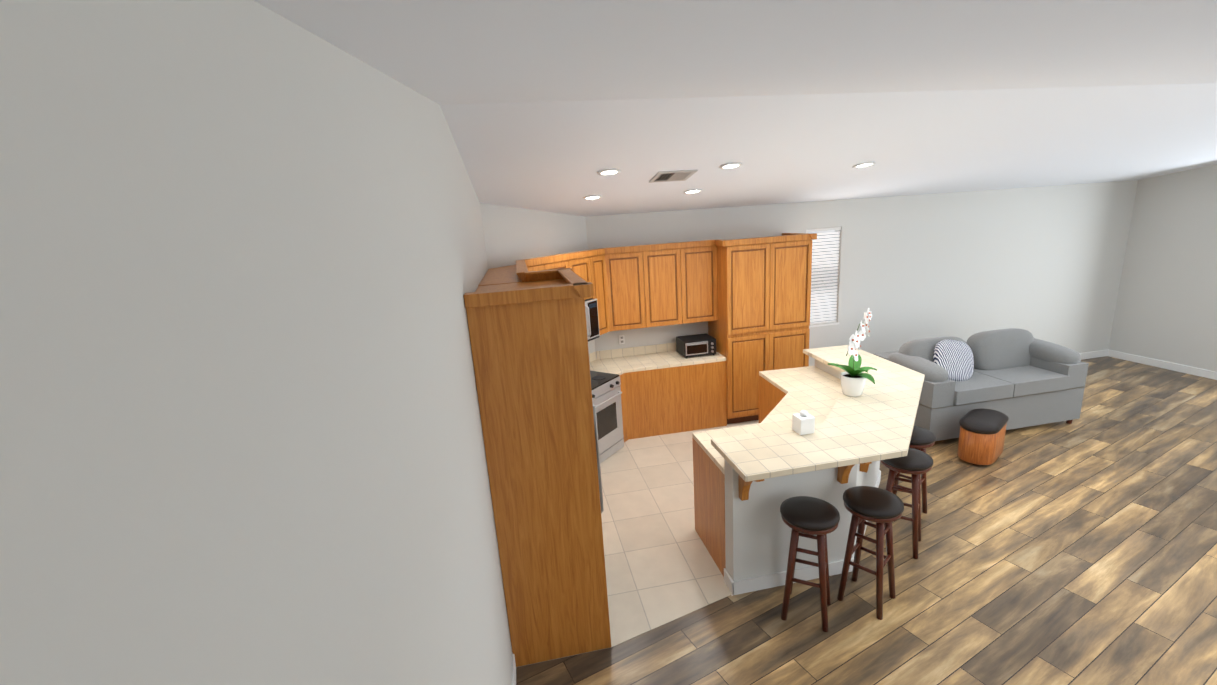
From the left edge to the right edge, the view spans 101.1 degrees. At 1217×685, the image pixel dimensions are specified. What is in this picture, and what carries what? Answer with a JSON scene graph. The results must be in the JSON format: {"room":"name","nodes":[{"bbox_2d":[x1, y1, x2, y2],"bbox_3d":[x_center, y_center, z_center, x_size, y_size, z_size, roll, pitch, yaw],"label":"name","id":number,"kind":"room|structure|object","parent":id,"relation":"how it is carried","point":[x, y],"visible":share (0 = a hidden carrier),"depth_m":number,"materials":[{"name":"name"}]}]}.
{"room":"kitchen","nodes":[
{"label":"kitchen","id":0,"kind":"room"},
{"bbox_2d":[0,0,512,684],"bbox_3d":[-0.660,0.499,2.180,0.120,3.610,5.957,-6,14,-9],"label":"wall","id":1,"kind":"structure","parent":0,"point":[242,260],"depth_m":0.50,"materials":[{"name":"white paint"}]},
{"bbox_2d":[512,654,515,684],"bbox_3d":[-0.279,2.346,1.484,0.018,0.110,3.372,-6,14,-9],"label":"baseboard","id":2,"kind":"structure","parent":1,"relation":"attached to","point":[513,657],"depth_m":2.99,"materials":[{"name":"white"}]},
{"bbox_2d":[480,203,594,353],"bbox_3d":[-0.718,-0.190,5.770,0.120,3.249,1.765,6,17,34],"label":"wall","id":3,"kind":"structure","parent":0,"point":[512,235],"depth_m":5.31,"materials":[{"name":"white paint"}]},
{"bbox_2d":[524,257,547,268],"bbox_3d":[-0.712,-0.340,5.047,0.220,1.005,0.220,-6,14,-9],"label":"upper cabinet","id":4,"kind":"object","parent":3,"relation":"attached to","point":[538,262],"depth_m":4.98,"materials":[{"name":"brown wood"}]},
{"bbox_2d":[543,253,571,268],"bbox_3d":[-0.533,-0.645,5.263,0.280,0.539,0.280,-6,14,-9],"label":"upper cabinet","id":5,"kind":"object","parent":3,"relation":"attached to","point":[554,261],"depth_m":5.24,"materials":[{"name":"brown wood"}]},
{"bbox_2d":[571,249,595,298],"bbox_3d":[-0.316,-0.734,5.567,0.280,0.539,0.280,-6,14,-9],"label":"upper cabinet","id":6,"kind":"object","parent":3,"relation":"attached to","point":[583,262],"depth_m":5.61,"materials":[{"name":"brown wood"}]},
{"bbox_2d":[585,298,599,341],"bbox_3d":[-0.480,-0.208,5.596,0.453,0.456,0.762,6,17,34],"label":"microwave","id":7,"kind":"object","parent":6,"relation":"attached to","point":[592,317],"visible":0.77,"depth_m":5.69,"materials":[{"name":"grey metal"}]},
{"bbox_2d":[596,249,615,334],"bbox_3d":[-0.107,-0.588,5.894,0.220,1.005,0.220,-6,14,-9],"label":"upper cabinet","id":8,"kind":"object","parent":3,"relation":"attached to","point":[603,270],"depth_m":5.95,"materials":[{"name":"brown wood"}]},
{"bbox_2d":[254,0,1216,216],"bbox_3d":[3.855,-1.438,3.260,9.740,0.658,7.240,-6,14,-9],"label":"ceiling","id":9,"kind":"structure","parent":0,"point":[555,106],"depth_m":2.51,"materials":[{"name":"white paint"}]},
{"bbox_2d":[583,195,601,199],"bbox_3d":[-0.157,-1.437,4.959,0.192,0.035,0.190,-6,14,-9],"label":"recessed light","id":10,"kind":"object","parent":9,"relation":"in","point":[591,197],"visible":1,"depth_m":4.95,"materials":[{"name":"white"}]},
{"bbox_2d":[597,169,620,175],"bbox_3d":[0.005,-1.369,4.025,0.192,0.035,0.190,-6,14,-9],"label":"recessed light","id":11,"kind":"object","parent":9,"relation":"in","point":[605,172],"visible":0.98,"depth_m":4.01,"materials":[{"name":"white"}]},
{"bbox_2d":[649,170,697,182],"bbox_3d":[0.560,-1.452,4.372,0.340,0.063,0.338,-6,14,-9],"label":"ceiling vent","id":12,"kind":"object","parent":9,"relation":"in","point":[670,176],"visible":1,"depth_m":4.35,"materials":[{"name":"grey metal"}]},
{"bbox_2d":[683,189,701,193],"bbox_3d":[0.864,-1.547,5.128,0.192,0.035,0.190,-6,14,-9],"label":"recessed light","id":13,"kind":"object","parent":9,"relation":"in","point":[692,191],"visible":0.96,"depth_m":5.12,"materials":[{"name":"white"}]},
{"bbox_2d":[719,162,742,168],"bbox_3d":[1.026,-1.479,4.193,0.192,0.035,0.190,-6,14,-9],"label":"recessed light","id":14,"kind":"object","parent":9,"relation":"in","point":[731,165],"visible":1,"depth_m":4.18,"materials":[{"name":"white"}]},
{"bbox_2d":[853,162,875,167],"bbox_3d":[2.371,-1.645,4.641,0.192,0.035,0.190,-6,14,-9],"label":"recessed light","id":15,"kind":"object","parent":9,"relation":"in","point":[866,164],"visible":0.98,"depth_m":4.62,"materials":[{"name":"white"}]},
{"bbox_2d":[585,180,1137,365],"bbox_3d":[3.941,-0.727,7.159,8.457,3.020,0.120,-6,14,-9],"label":"wall","id":16,"kind":"structure","parent":0,"point":[1045,263],"depth_m":7.20,"materials":[{"name":"white paint"}]},
{"bbox_2d":[619,335,624,343],"bbox_3d":[0.175,-0.037,6.521,0.072,0.116,0.008,-6,14,-9],"label":"outlet","id":17,"kind":"object","parent":16,"relation":"attached to","point":[621,339],"visible":1,"depth_m":6.52,"materials":[{"name":"white plastic"}]},
{"bbox_2d":[599,245,647,356],"bbox_3d":[0.217,-0.033,6.365,0.469,2.346,0.350,-6,14,-9],"label":"upper cabinet","id":18,"kind":"object","parent":16,"relation":"attached to","point":[627,264],"depth_m":6.05,"materials":[{"name":"brown wood"}]},
{"bbox_2d":[640,242,679,352],"bbox_3d":[0.678,-0.083,6.441,0.470,2.346,0.350,-6,14,-9],"label":"upper cabinet","id":19,"kind":"object","parent":16,"relation":"attached to","point":[661,261],"depth_m":6.12,"materials":[{"name":"brown wood"}]},
{"bbox_2d":[680,240,715,337],"bbox_3d":[1.138,-0.133,6.517,0.468,2.346,0.350,-6,14,-9],"label":"upper cabinet","id":20,"kind":"object","parent":16,"relation":"attached to","point":[697,258],"depth_m":6.19,"materials":[{"name":"brown wood"}]},
{"bbox_2d":[809,227,838,327],"bbox_3d":[2.927,-0.894,6.914,0.570,1.353,0.104,-6,14,-9],"label":"window","id":21,"kind":"structure","parent":16,"relation":"in","point":[832,305],"depth_m":7.02,"materials":[{"name":"white"}]},
{"bbox_2d":[806,227,840,324],"bbox_3d":[2.930,-0.903,6.894,0.514,1.313,0.040,-6,14,-9],"label":"window blinds","id":22,"kind":"object","parent":21,"relation":"attached to","point":[831,239],"visible":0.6,"depth_m":6.89,"materials":[{"name":"white plastic"}]},
{"bbox_2d":[1079,349,1108,359],"bbox_3d":[5.269,0.469,7.621,5.662,0.110,0.018,-6,14,-9],"label":"baseboard","id":23,"kind":"structure","parent":16,"relation":"attached to","point":[1102,353],"depth_m":8.03,"materials":[{"name":"white wood"}]},
{"bbox_2d":[516,356,1216,684],"bbox_3d":[4.057,1.547,3.991,9.740,0.100,7.240,-6,14,-9],"label":"floor","id":24,"kind":"structure","parent":0,"point":[1082,550],"depth_m":3.50,"materials":[{"name":"brown wood"}]},
{"bbox_2d":[486,265,527,272],"bbox_3d":[-0.699,0.621,3.947,0.350,2.346,0.298,-6,14,-9],"label":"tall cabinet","id":25,"kind":"object","parent":24,"relation":"on","point":[521,266],"depth_m":4.53,"materials":[{"name":"brown wood"}]},
{"bbox_2d":[491,261,527,268],"bbox_3d":[-0.773,0.531,4.334,0.350,2.346,0.510,-6,14,-9],"label":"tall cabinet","id":26,"kind":"object","parent":24,"relation":"on","point":[518,263],"depth_m":4.80,"materials":[{"name":"brown wood"}]},
{"bbox_2d":[481,265,571,280],"bbox_3d":[-0.493,0.697,3.579,0.620,2.346,0.468,-6,14,-9],"label":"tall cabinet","id":27,"kind":"object","parent":24,"relation":"on","point":[563,268],"depth_m":3.69,"materials":[{"name":"brown wood"}]},
{"bbox_2d":[464,273,610,666],"bbox_3d":[-0.407,0.801,3.131,0.620,2.346,0.468,-6,14,-9],"label":"tall cabinet","id":28,"kind":"object","parent":24,"relation":"on","point":[535,362],"depth_m":2.85,"materials":[{"name":"brown wood"}]},
{"bbox_2d":[519,420,758,666],"bbox_3d":[0.955,1.422,5.144,3.805,0.003,3.595,-6,14,-9],"label":"kitchen tile floor","id":29,"kind":"structure","parent":24,"relation":"on","point":[661,568],"depth_m":4.25,"materials":[{"name":"beige tile"}]},
{"bbox_2d":[592,400,603,512],"bbox_3d":[-0.388,1.028,3.505,0.671,1.720,0.760,-6,14,-9],"label":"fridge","id":30,"kind":"object","parent":29,"relation":"on","point":[598,457],"visible":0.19,"depth_m":3.42,"materials":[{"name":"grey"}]},
{"bbox_2d":[590,371,623,463],"bbox_3d":[-0.303,0.763,5.754,0.698,1.154,0.762,6,17,34],"label":"range","id":31,"kind":"object","parent":29,"relation":"on","point":[606,392],"visible":0.31,"depth_m":5.70,"materials":[{"name":"grey metal"}]},
{"bbox_2d":[592,345,731,441],"bbox_3d":[0.541,0.623,6.382,1.849,1.023,0.727,-6,14,-9],"label":"base cabinet","id":32,"kind":"object","parent":24,"relation":"on","point":[664,391],"depth_m":6.22,"materials":[{"name":"brown wood"}]},
{"bbox_2d":[676,333,715,357],"bbox_3d":[1.128,0.047,6.420,0.420,0.215,0.372,-6,14,-9],"label":"toaster oven","id":33,"kind":"object","parent":32,"relation":"on","point":[695,345],"visible":1,"depth_m":6.29,"materials":[{"name":"black metal"}]},
{"bbox_2d":[716,237,767,423],"bbox_3d":[1.666,-0.155,6.461,0.548,2.346,0.640,-6,14,-9],"label":"tall cabinet","id":34,"kind":"object","parent":24,"relation":"on","point":[741,264],"depth_m":6.12,"materials":[{"name":"brown wood"}]},
{"bbox_2d":[768,233,815,369],"bbox_3d":[2.204,-0.213,6.550,0.548,2.346,0.640,-6,14,-9],"label":"tall cabinet","id":35,"kind":"object","parent":24,"relation":"on","point":[789,254],"depth_m":6.15,"materials":[{"name":"brown wood"}]},
{"bbox_2d":[692,432,897,595],"bbox_3d":[1.821,0.968,4.536,2.342,1.058,2.379,-6,14,-9],"label":"kitchen island","id":36,"kind":"object","parent":24,"relation":"on","point":[742,527],"depth_m":3.58,"materials":[{"name":"white paint"}]},
{"bbox_2d":[700,345,924,484],"bbox_3d":[1.790,0.435,4.401,2.402,0.042,2.426,-6,14,-9],"label":"island countertop","id":37,"kind":"structure","parent":36,"relation":"on","point":[877,424],"depth_m":3.82,"materials":[{"name":"beige tile"}]},
{"bbox_2d":[792,410,814,434],"bbox_3d":[1.390,0.562,3.568,0.112,0.157,0.112,-6,14,-9],"label":"tissue box","id":38,"kind":"object","parent":37,"relation":"on","point":[803,422],"visible":1,"depth_m":3.53,"materials":[{"name":"white"}]},
{"bbox_2d":[828,308,876,396],"bbox_3d":[2.061,0.094,4.130,0.502,0.708,0.399,-6,14,-9],"label":"orchid","id":39,"kind":"object","parent":37,"relation":"on","point":[853,377],"visible":1,"depth_m":4.14,"materials":[{"name":"white plant"}]},
{"bbox_2d":[780,496,839,631],"bbox_3d":[1.319,1.446,3.311,0.393,0.783,0.394,-6,14,-9],"label":"stool","id":40,"kind":"object","parent":24,"relation":"on","point":[807,517],"visible":1,"depth_m":3.21,"materials":[{"name":"brown wood"}]},
{"bbox_2d":[837,486,903,619],"bbox_3d":[1.766,1.397,3.384,0.391,0.783,0.389,-6,14,-9],"label":"stool","id":41,"kind":"object","parent":24,"relation":"on","point":[880,507],"visible":1,"depth_m":3.31,"materials":[{"name":"brown wood"}]},
{"bbox_2d":[880,448,932,558],"bbox_3d":[2.296,1.232,3.913,0.397,0.783,0.397,-6,14,-9],"label":"stool","id":42,"kind":"object","parent":24,"relation":"on","point":[915,463],"visible":0.77,"depth_m":3.78,"materials":[{"name":"brown wood"}]},
{"bbox_2d":[893,426,935,513],"bbox_3d":[2.565,1.122,4.289,0.392,0.783,0.390,-6,14,-9],"label":"stool","id":43,"kind":"object","parent":24,"relation":"on","point":[922,439],"visible":0.27,"depth_m":4.20,"materials":[{"name":"black leather"}]},
{"bbox_2d":[874,328,1088,440],"bbox_3d":[4.372,0.433,5.977,2.030,1.077,0.984,-6,14,-9],"label":"sofa","id":44,"kind":"object","parent":24,"relation":"on","point":[1020,378],"visible":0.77,"depth_m":5.67,"materials":[{"name":"grey fabric"}]},
{"bbox_2d":[957,408,1008,464],"bbox_3d":[3.890,0.978,5.211,0.599,0.446,0.489,-6,14,-9],"label":"ottoman","id":45,"kind":"object","parent":24,"relation":"on","point":[982,436],"visible":1,"depth_m":5.04,"materials":[{"name":"brown wood"}]},
{"bbox_2d":[1108,164,1216,371],"bbox_3d":[8.661,-0.663,4.355,0.120,3.610,7.240,-6,14,-9],"label":"wall","id":46,"kind":"structure","parent":0,"point":[1166,307],"depth_m":7.18,"materials":[{"name":"white paint"}]},
{"bbox_2d":[1108,350,1216,379],"bbox_3d":[8.702,0.939,4.750,0.018,0.110,6.978,-6,14,-9],"label":"baseboard","id":47,"kind":"structure","parent":46,"relation":"attached to","point":[1200,372],"depth_m":7.37,"materials":[{"name":"white wood"}]},
{"label":"outside","id":48,"kind":"structure","parent":0,"visible":0},
{"bbox_2d":[809,231,834,319],"bbox_3d":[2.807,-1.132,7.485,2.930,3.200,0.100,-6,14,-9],"label":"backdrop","id":49,"kind":"structure","parent":48,"point":[817,272],"depth_m":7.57,"materials":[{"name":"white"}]}
]}

